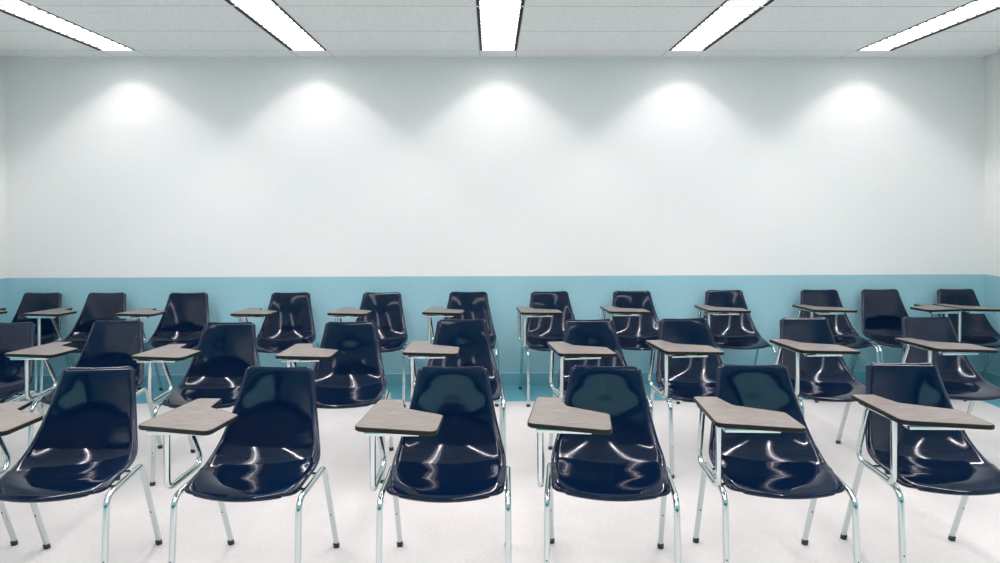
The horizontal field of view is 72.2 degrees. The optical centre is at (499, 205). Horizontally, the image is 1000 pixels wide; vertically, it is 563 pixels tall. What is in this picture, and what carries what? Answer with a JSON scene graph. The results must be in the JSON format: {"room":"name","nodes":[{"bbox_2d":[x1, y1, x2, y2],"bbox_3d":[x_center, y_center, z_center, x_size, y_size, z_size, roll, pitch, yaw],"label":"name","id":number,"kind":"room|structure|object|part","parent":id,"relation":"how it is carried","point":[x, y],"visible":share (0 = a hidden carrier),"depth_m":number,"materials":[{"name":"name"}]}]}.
{"room":"classroom","nodes":[
{"label":"classroom","id":0,"kind":"room"},
{"bbox_2d":[0,55,5,322],"bbox_3d":[-4.065,0.015,1.194,0.120,2.970,9.125,0,0,-1],"label":"wall","id":1,"kind":"structure","parent":0,"point":[2,58],"depth_m":5.60,"materials":[{"name":"white paint"}]},
{"bbox_2d":[6,57,984,374],"bbox_3d":[-0.004,0.005,5.745,8.110,2.970,0.120,0,0,-1],"label":"wall","id":2,"kind":"structure","parent":0,"point":[240,182],"depth_m":5.68,"materials":[{"name":"white paint"}]},
{"bbox_2d":[30,370,984,387],"bbox_3d":[0.000,1.438,5.681,8.110,0.104,0.008,0,0,-1],"label":"baseboard","id":3,"kind":"structure","parent":2,"relation":"attached to","point":[392,379],"depth_m":5.68,"materials":[{"name":"teal paint"}]},
{"bbox_2d":[0,383,999,562],"bbox_3d":[0.054,1.540,1.243,8.350,0.100,9.125,0,0,-1],"label":"floor","id":4,"kind":"structure","parent":0,"point":[761,529],"depth_m":3.27,"materials":[{"name":"plastic"}]},
{"bbox_2d":[0,501,17,545],"bbox_3d":[-2.388,1.099,2.692,0.558,0.794,0.671,0,0,-3],"label":"chair leg","id":5,"kind":"object","parent":4,"relation":"on","point":[3,510],"visible":1,"depth_m":2.98,"materials":[{"name":"metal"}]},
{"bbox_2d":[0,322,44,420],"bbox_3d":[-2.974,1.100,3.848,0.558,0.794,0.670,0,0,-1],"label":"desk","id":6,"kind":"object","parent":4,"relation":"on","point":[21,335],"visible":0.89,"depth_m":4.07,"materials":[{"name":"blue plastic"}]},
{"bbox_2d":[0,292,70,406],"bbox_3d":[-3.727,1.102,5.274,0.558,0.794,0.670,0,0,-1],"label":"desk","id":7,"kind":"object","parent":4,"relation":"on","point":[30,302],"visible":0.44,"depth_m":5.50,"materials":[{"name":"blue plastic"}]},
{"bbox_3d":[-3.461,1.282,5.181,0.025,0.407,0.170,0,0,-1],"label":"leg","id":8,"kind":"part","parent":7,"relation":"part of","materials":[{"name":"silver metal"}]},
{"bbox_2d":[0,366,161,562],"bbox_3d":[-1.744,1.097,2.689,0.558,0.794,0.670,0,0,-4],"label":"desk","id":9,"kind":"object","parent":4,"relation":"on","point":[86,438],"visible":1,"depth_m":2.86,"materials":[{"name":"blue plastic"}]},
{"bbox_3d":[-1.473,1.277,2.613,0.025,0.407,0.170,0,0,-4],"label":"leg","id":10,"kind":"part","parent":9,"relation":"part of","materials":[{"name":"silver metal"}]},
{"bbox_2d":[23,292,140,406],"bbox_3d":[-3.196,1.101,5.260,0.558,0.794,0.670,0,0,-1],"label":"desk","id":11,"kind":"object","parent":4,"relation":"on","point":[97,306],"visible":0.44,"depth_m":5.46,"materials":[{"name":"blue plastic"}]},
{"bbox_3d":[-3.408,1.282,5.162,0.025,0.407,0.170,0,0,-1],"label":"leg","id":12,"kind":"part","parent":11,"relation":"part of","materials":[{"name":"silver metal"}]},
{"bbox_2d":[5,320,162,480],"bbox_3d":[-2.353,1.099,3.905,0.558,0.794,0.670,0,0,-1],"label":"desk","id":13,"kind":"object","parent":4,"relation":"on","point":[108,343],"visible":0.48,"depth_m":4.12,"materials":[{"name":"blue plastic"}]},
{"bbox_3d":[-2.564,1.279,3.807,0.025,0.407,0.170,0,0,-1],"label":"leg","id":14,"kind":"part","parent":13,"relation":"part of","materials":[{"name":"silver metal"}]},
{"bbox_2d":[115,292,209,390],"bbox_3d":[-2.522,1.099,5.247,0.558,0.794,0.670,0,0,-3],"label":"desk","id":15,"kind":"object","parent":4,"relation":"on","point":[184,317],"visible":0.58,"depth_m":5.45,"materials":[{"name":"blue plastic"}]},
{"bbox_2d":[131,322,257,485],"bbox_3d":[-1.645,1.097,3.837,0.558,0.794,0.670,0,0,-1],"label":"desk","id":16,"kind":"object","parent":4,"relation":"on","point":[224,351],"visible":0.76,"depth_m":4.02,"materials":[{"name":"blue plastic"}]},
{"bbox_3d":[-1.857,1.278,3.738,0.025,0.407,0.170,0,0,-1],"label":"leg","id":17,"kind":"part","parent":16,"relation":"part of","materials":[{"name":"silver metal"}]},
{"bbox_2d":[138,366,339,562],"bbox_3d":[-0.996,1.095,2.692,0.558,0.794,0.671,0,0,4],"label":"desk","id":18,"kind":"object","parent":4,"relation":"on","point":[268,447],"visible":1,"depth_m":2.82,"materials":[{"name":"blue plastic"}]},
{"bbox_3d":[-1.214,1.276,2.610,0.025,0.407,0.170,0,0,4],"label":"leg","id":19,"kind":"part","parent":18,"relation":"part of","materials":[{"name":"silver metal"}]},
{"bbox_3d":[-0.738,1.275,2.581,0.025,0.407,0.170,0,0,4],"label":"leg","id":20,"kind":"part","parent":18,"relation":"part of","materials":[{"name":"silver metal"}]},
{"bbox_2d":[230,292,318,367],"bbox_3d":[-1.691,1.097,5.242,0.558,0.794,0.670,0,0,-4],"label":"desk","id":21,"kind":"object","parent":4,"relation":"on","point":[288,322],"visible":0.79,"depth_m":5.44,"materials":[{"name":"blue plastic"}]},
{"bbox_2d":[275,321,393,483],"bbox_3d":[-0.907,1.095,3.846,0.558,0.794,0.671,0,0,-3],"label":"desk","id":22,"kind":"object","parent":4,"relation":"on","point":[348,368],"visible":0.86,"depth_m":4.03,"materials":[{"name":"blue plastic"}]},
{"bbox_3d":[-0.637,1.275,3.766,0.025,0.407,0.170,0,0,-3],"label":"leg","id":23,"kind":"part","parent":22,"relation":"part of","materials":[{"name":"silver metal"}]},
{"bbox_2d":[327,292,409,406],"bbox_3d":[-0.976,1.095,5.242,0.558,0.794,0.671,0,0,0],"label":"desk","id":24,"kind":"object","parent":4,"relation":"on","point":[384,309],"visible":0.67,"depth_m":5.45,"materials":[{"name":"blue plastic"}]},
{"bbox_3d":[-0.712,1.275,5.145,0.025,0.407,0.170,0,0,0],"label":"leg","id":25,"kind":"part","parent":24,"relation":"part of","materials":[{"name":"silver metal"}]},
{"bbox_2d":[355,366,511,562],"bbox_3d":[-0.232,1.094,2.682,0.558,0.794,0.671,0,0,1],"label":"desk","id":26,"kind":"object","parent":4,"relation":"on","point":[450,449],"visible":1,"depth_m":2.79,"materials":[{"name":"blue plastic"}]},
{"bbox_3d":[-0.445,1.274,2.589,0.025,0.407,0.170,0,0,1],"label":"leg","id":27,"kind":"part","parent":26,"relation":"part of","materials":[{"name":"silver metal"}]},
{"bbox_3d":[0.032,1.273,2.584,0.025,0.407,0.170,0,0,1],"label":"leg","id":28,"kind":"part","parent":26,"relation":"part of","materials":[{"name":"silver metal"}]},
{"bbox_2d":[402,319,505,454],"bbox_3d":[-0.248,1.094,3.915,0.558,0.794,0.670,0,0,-2],"label":"desk","id":29,"kind":"object","parent":4,"relation":"on","point":[456,343],"visible":0.44,"depth_m":4.13,"materials":[{"name":"blue plastic"}]},
{"bbox_3d":[0.019,1.273,3.827,0.025,0.407,0.170,0,0,-2],"label":"leg","id":30,"kind":"part","parent":29,"relation":"part of","materials":[{"name":"silver metal"}]},
{"bbox_2d":[422,292,498,406],"bbox_3d":[-0.286,1.094,5.266,0.558,0.794,0.671,0,0,1],"label":"desk","id":31,"kind":"object","parent":4,"relation":"on","point":[461,305],"visible":0.43,"depth_m":5.49,"materials":[{"name":"blue plastic"}]},
{"bbox_3d":[-0.024,1.273,5.164,0.025,0.407,0.170,0,0,1],"label":"leg","id":32,"kind":"part","parent":31,"relation":"part of","materials":[{"name":"silver metal"}]},
{"bbox_2d":[516,291,574,406],"bbox_3d":[0.405,1.092,5.272,0.558,0.794,0.671,0,0,-6],"label":"desk","id":33,"kind":"object","parent":4,"relation":"on","point":[547,313],"visible":0.65,"depth_m":5.46,"materials":[{"name":"blue plastic"}]},
{"bbox_3d":[0.203,1.273,5.156,0.025,0.407,0.170,0,0,-6],"label":"leg","id":34,"kind":"part","parent":33,"relation":"part of","materials":[{"name":"silver metal"}]},
{"bbox_2d":[547,319,652,449],"bbox_3d":[0.554,1.092,3.899,0.558,0.794,0.671,0,0,-7],"label":"desk","id":35,"kind":"object","parent":4,"relation":"on","point":[585,342],"visible":0.51,"depth_m":4.12,"materials":[{"name":"blue plastic"}]},
{"bbox_3d":[0.828,1.271,3.835,0.025,0.407,0.170,0,0,-7],"label":"leg","id":36,"kind":"part","parent":35,"relation":"part of","materials":[{"name":"silver metal"}]},
{"bbox_2d":[527,365,680,562],"bbox_3d":[0.403,1.092,2.692,0.558,0.794,0.670,0,0,6],"label":"desk","id":37,"kind":"object","parent":4,"relation":"on","point":[607,447],"visible":1,"depth_m":2.81,"materials":[{"name":"blue plastic"}]},
{"bbox_3d":[0.181,1.273,2.619,0.025,0.407,0.170,0,0,6],"label":"leg","id":38,"kind":"part","parent":37,"relation":"part of","materials":[{"name":"silver metal"}]},
{"bbox_3d":[0.656,1.272,2.569,0.025,0.407,0.170,0,0,6],"label":"leg","id":39,"kind":"part","parent":37,"relation":"part of","materials":[{"name":"silver metal"}]},
{"bbox_2d":[600,290,679,403],"bbox_3d":[1.062,1.091,5.301,0.558,0.794,0.670,0,0,-3],"label":"desk","id":40,"kind":"object","parent":4,"relation":"on","point":[633,314],"visible":0.59,"depth_m":5.50,"materials":[{"name":"blue plastic"}]},
{"bbox_2d":[646,318,723,478],"bbox_3d":[1.135,1.090,3.936,0.558,0.794,0.671,0,0,-6],"label":"desk","id":41,"kind":"object","parent":4,"relation":"on","point":[688,357],"visible":0.65,"depth_m":4.08,"materials":[{"name":"blue plastic"}]},
{"bbox_3d":[0.932,1.271,3.820,0.025,0.407,0.170,0,0,-6],"label":"leg","id":42,"kind":"part","parent":41,"relation":"part of","materials":[{"name":"silver metal"}]},
{"bbox_2d":[694,290,776,364],"bbox_3d":[1.813,1.089,5.330,0.558,0.794,0.670,0,0,-1],"label":"desk","id":43,"kind":"object","parent":4,"relation":"on","point":[731,325],"visible":0.88,"depth_m":5.51,"materials":[{"name":"blue plastic"}]},
{"bbox_3d":[2.079,1.268,5.238,0.025,0.407,0.170,0,0,-1],"label":"leg","id":44,"kind":"part","parent":43,"relation":"part of","materials":[{"name":"silver metal"}]},
{"bbox_2d":[693,364,860,562],"bbox_3d":[1.062,1.091,2.704,0.558,0.794,0.671,0,0,3],"label":"desk","id":45,"kind":"object","parent":4,"relation":"on","point":[761,443],"visible":1,"depth_m":2.79,"materials":[{"name":"blue plastic"}]},
{"bbox_3d":[0.845,1.271,2.618,0.025,0.407,0.170,0,0,3],"label":"leg","id":46,"kind":"part","parent":45,"relation":"part of","materials":[{"name":"silver metal"}]},
{"bbox_3d":[1.322,1.270,2.598,0.025,0.407,0.170,0,0,3],"label":"leg","id":47,"kind":"part","parent":45,"relation":"part of","materials":[{"name":"silver metal"}]},
{"bbox_2d":[770,317,888,474],"bbox_3d":[1.870,1.089,3.948,0.558,0.794,0.670,0,0,-4],"label":"desk","id":48,"kind":"object","parent":4,"relation":"on","point":[811,354],"visible":0.84,"depth_m":4.11,"materials":[{"name":"blue plastic"}]},
{"bbox_3d":[1.664,1.269,3.839,0.025,0.407,0.170,0,0,-4],"label":"leg","id":49,"kind":"part","parent":48,"relation":"part of","materials":[{"name":"silver metal"}]},
{"bbox_2d":[792,289,879,402],"bbox_3d":[2.598,1.087,5.345,0.558,0.794,0.670,0,0,-1],"label":"desk","id":50,"kind":"object","parent":4,"relation":"on","point":[827,304],"visible":0.69,"depth_m":5.52,"materials":[{"name":"blue plastic"}]},
{"bbox_3d":[2.864,1.266,5.252,0.025,0.407,0.170,0,0,-1],"label":"leg","id":51,"kind":"part","parent":50,"relation":"part of","materials":[{"name":"silver metal"}]},
{"bbox_2d":[851,289,961,373],"bbox_3d":[3.156,1.085,5.361,0.558,0.794,0.670,0,0,-1],"label":"desk","id":52,"kind":"object","parent":4,"relation":"on","point":[882,310],"visible":0.61,"depth_m":5.57,"materials":[{"name":"blue plastic"}]},
{"bbox_3d":[2.893,1.266,5.263,0.025,0.407,0.170,0,0,-1],"label":"leg","id":53,"kind":"part","parent":52,"relation":"part of","materials":[{"name":"silver metal"}]},
{"bbox_2d":[840,362,999,562],"bbox_3d":[1.732,1.089,2.733,0.558,0.794,0.671,0,0,2],"label":"desk","id":54,"kind":"object","parent":4,"relation":"on","point":[911,428],"visible":0.99,"depth_m":2.83,"materials":[{"name":"blue plastic"}]},
{"bbox_3d":[1.517,1.269,2.644,0.025,0.407,0.170,0,0,2],"label":"leg","id":55,"kind":"part","parent":54,"relation":"part of","materials":[{"name":"silver metal"}]},
{"bbox_2d":[895,316,999,414],"bbox_3d":[2.624,1.087,3.970,0.558,0.794,0.670,0,0,-2],"label":"desk","id":56,"kind":"object","parent":4,"relation":"on","point":[934,340],"visible":0.79,"depth_m":4.12,"materials":[{"name":"blue plastic"}]},
{"bbox_2d":[932,289,999,401],"bbox_3d":[3.733,1.084,5.368,0.558,0.794,0.670,0,0,-1],"label":"desk","id":57,"kind":"object","parent":4,"relation":"on","point":[971,325],"visible":0.75,"depth_m":5.56,"materials":[{"name":"blue plastic"}]},
{"bbox_2d":[0,0,999,56],"bbox_3d":[0.047,-1.355,1.243,8.350,0.250,9.125,0,0,-1],"label":"ceiling","id":58,"kind":"structure","parent":0,"point":[153,28],"depth_m":4.79,"materials":[{"name":"tile"}]},
{"bbox_2d":[0,0,33,5],"bbox_3d":[-2.991,-1.261,3.589,0.296,0.079,1.219,0,0,-1],"label":"ceiling light","id":59,"kind":"object","parent":58,"relation":"attached to","point":[10,2],"visible":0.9,"depth_m":4.17,"materials":[{"name":"white plastic"}]},
{"bbox_2d":[0,0,24,3],"bbox_3d":[-2.991,-1.236,3.589,0.252,0.006,1.195,0,0,-1],"label":"diffuser","id":60,"kind":"object","parent":59,"relation":"attached to","point":[1,1],"depth_m":4.15,"materials":[{"name":"white plastic"}]},
{"bbox_3d":[-2.999,-1.225,4.192,0.292,0.007,0.012,0,0,-1],"label":"trim","id":61,"kind":"part","parent":59,"relation":"part of","materials":[{"name":"white plastic"}]},
{"bbox_2d":[0,3,136,50],"bbox_3d":[-3.006,-1.261,4.808,0.296,0.079,1.219,0,0,-1],"label":"ceiling light","id":62,"kind":"object","parent":58,"relation":"attached to","point":[34,15],"visible":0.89,"depth_m":4.72,"materials":[{"name":"glowing white plastic diffuser"},{"name":"black metal"}]},
{"bbox_3d":[-3.013,-1.225,5.411,0.292,0.007,0.012,0,0,-1],"label":"trim","id":63,"kind":"part","parent":62,"relation":"part of","materials":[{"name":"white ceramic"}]},
{"bbox_2d":[225,0,279,5],"bbox_3d":[-1.492,-1.265,3.607,0.296,0.079,1.219,0,0,-1],"label":"ceiling light","id":64,"kind":"object","parent":58,"relation":"attached to","point":[231,2],"visible":0.97,"depth_m":4.18,"materials":[{"name":"white plastic"}]},
{"bbox_2d":[232,1,273,3],"bbox_3d":[-1.492,-1.239,3.607,0.252,0.006,1.195,0,0,-1],"label":"diffuser","id":65,"kind":"object","parent":64,"relation":"attached to","point":[233,2],"depth_m":4.18,"materials":[{"name":"white plastic"}]},
{"bbox_3d":[-1.499,-1.229,4.210,0.292,0.007,0.012,0,0,-1],"label":"trim","id":66,"kind":"part","parent":64,"relation":"part of","materials":[{"name":"white plastic"}]},
{"bbox_2d":[232,6,326,50],"bbox_3d":[-1.506,-1.265,4.826,0.296,0.079,1.219,0,0,-1],"label":"ceiling light","id":67,"kind":"object","parent":58,"relation":"attached to","point":[275,21],"visible":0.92,"depth_m":4.74,"materials":[{"name":"glowing white diffuser plastic"},{"name":"black metal"}]},
{"bbox_3d":[-1.499,-1.229,4.222,0.292,0.007,0.012,0,0,-1],"label":"trim","id":68,"kind":"part","parent":67,"relation":"part of","materials":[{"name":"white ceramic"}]},
{"bbox_3d":[-1.514,-1.229,5.429,0.292,0.007,0.012,0,0,-1],"label":"trim","id":69,"kind":"part","parent":67,"relation":"part of","materials":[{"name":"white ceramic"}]},
{"bbox_2d":[476,4,523,50],"bbox_3d":[-0.006,-1.268,4.844,0.296,0.079,1.219,0,0,-1],"label":"ceiling light","id":70,"kind":"object","parent":58,"relation":"attached to","point":[499,27],"visible":0.98,"depth_m":4.74,"materials":[{"name":"white plastic"}]},
{"bbox_3d":[-0.014,-1.232,5.447,0.292,0.007,0.012,0,0,-1],"label":"trim","id":71,"kind":"part","parent":70,"relation":"part of","materials":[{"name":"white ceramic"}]},
{"bbox_3d":[0.001,-1.232,4.240,0.292,0.007,0.012,0,0,-1],"label":"trim","id":72,"kind":"part","parent":70,"relation":"part of","materials":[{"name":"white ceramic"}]},
{"bbox_2d":[476,0,524,5],"bbox_3d":[0.008,-1.268,3.625,0.296,0.079,1.219,0,0,-1],"label":"ceiling light","id":73,"kind":"object","parent":58,"relation":"attached to","point":[478,2],"visible":1,"depth_m":4.19,"materials":[{"name":"white plastic"}]},
{"bbox_3d":[0.001,-1.232,4.228,0.292,0.007,0.012,0,0,-1],"label":"trim","id":74,"kind":"part","parent":73,"relation":"part of","materials":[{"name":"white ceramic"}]},
{"bbox_2d":[480,1,520,3],"bbox_3d":[0.008,-1.243,3.625,0.252,0.006,1.195,0,0,-1],"label":"diffuser","id":75,"kind":"object","parent":73,"relation":"attached to","point":[481,2],"depth_m":4.19,"materials":[{"name":"white plastic"}]},
{"bbox_2d":[668,4,764,50],"bbox_3d":[1.494,-1.272,4.862,0.296,0.079,1.219,0,0,-1],"label":"ceiling light","id":76,"kind":"object","parent":58,"relation":"attached to","point":[719,23],"visible":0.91,"depth_m":4.77,"materials":[{"name":"white plastic"}]},
{"bbox_3d":[1.486,-1.236,5.465,0.292,0.007,0.012,0,0,-1],"label":"trim","id":77,"kind":"part","parent":76,"relation":"part of","materials":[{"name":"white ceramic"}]},
{"bbox_2d":[718,0,773,6],"bbox_3d":[1.508,-1.272,3.643,0.296,0.079,1.219,0,0,-1],"label":"ceiling light","id":78,"kind":"object","parent":58,"relation":"attached to","point":[765,3],"visible":0.95,"depth_m":4.20,"materials":[{"name":"white plastic"}]},
{"bbox_3d":[1.501,-1.236,4.246,0.292,0.007,0.012,0,0,-1],"label":"trim","id":79,"kind":"part","parent":78,"relation":"part of","materials":[{"name":"white plastic"}]},
{"bbox_2d":[726,1,766,3],"bbox_3d":[1.508,-1.247,3.643,0.252,0.006,1.195,0,0,-1],"label":"diffuser","id":80,"kind":"object","parent":78,"relation":"attached to","point":[727,2],"depth_m":4.20,"materials":[{"name":"white plastic"}]},
{"bbox_2d":[856,7,999,50],"bbox_3d":[2.993,-1.276,4.880,0.296,0.079,1.219,0,0,-1],"label":"ceiling light","id":81,"kind":"object","parent":58,"relation":"attached to","point":[957,16],"visible":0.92,"depth_m":4.79,"materials":[{"name":"white plastic"}]},
{"bbox_3d":[2.986,-1.240,5.483,0.292,0.007,0.012,0,0,-1],"label":"trim","id":82,"kind":"part","parent":81,"relation":"part of","materials":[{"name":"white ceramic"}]},
{"bbox_2d":[959,0,999,6],"bbox_3d":[3.008,-1.276,3.661,0.296,0.079,1.219,0,0,-1],"label":"ceiling light","id":83,"kind":"object","parent":58,"relation":"attached to","point":[975,3],"visible":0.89,"depth_m":4.24,"materials":[{"name":"white plastic"}]},
{"bbox_3d":[3.001,-1.240,4.264,0.292,0.007,0.012,0,0,-1],"label":"trim","id":84,"kind":"part","parent":83,"relation":"part of","materials":[{"name":"white plastic"}]},
{"bbox_2d":[968,2,999,4],"bbox_3d":[3.008,-1.250,3.661,0.252,0.006,1.195,0,0,-1],"label":"diffuser","id":85,"kind":"object","parent":83,"relation":"attached to","point":[969,3],"depth_m":4.24,"materials":[{"name":"white plastic"}]},
{"bbox_2d":[984,53,999,374],"bbox_3d":[4.165,-0.005,1.293,0.120,2.970,9.125,0,0,-1],"label":"wall","id":86,"kind":"structure","parent":0,"point":[992,62],"depth_m":5.64,"materials":[{"name":"white paint"}]},
{"bbox_2d":[985,371,999,386],"bbox_3d":[4.104,1.428,1.288,0.008,0.104,8.877,0,0,-1],"label":"baseboard","id":87,"kind":"structure","parent":86,"relation":"attached to","point":[993,378],"depth_m":5.63,"materials":[{"name":"teal paint"}]}
]}

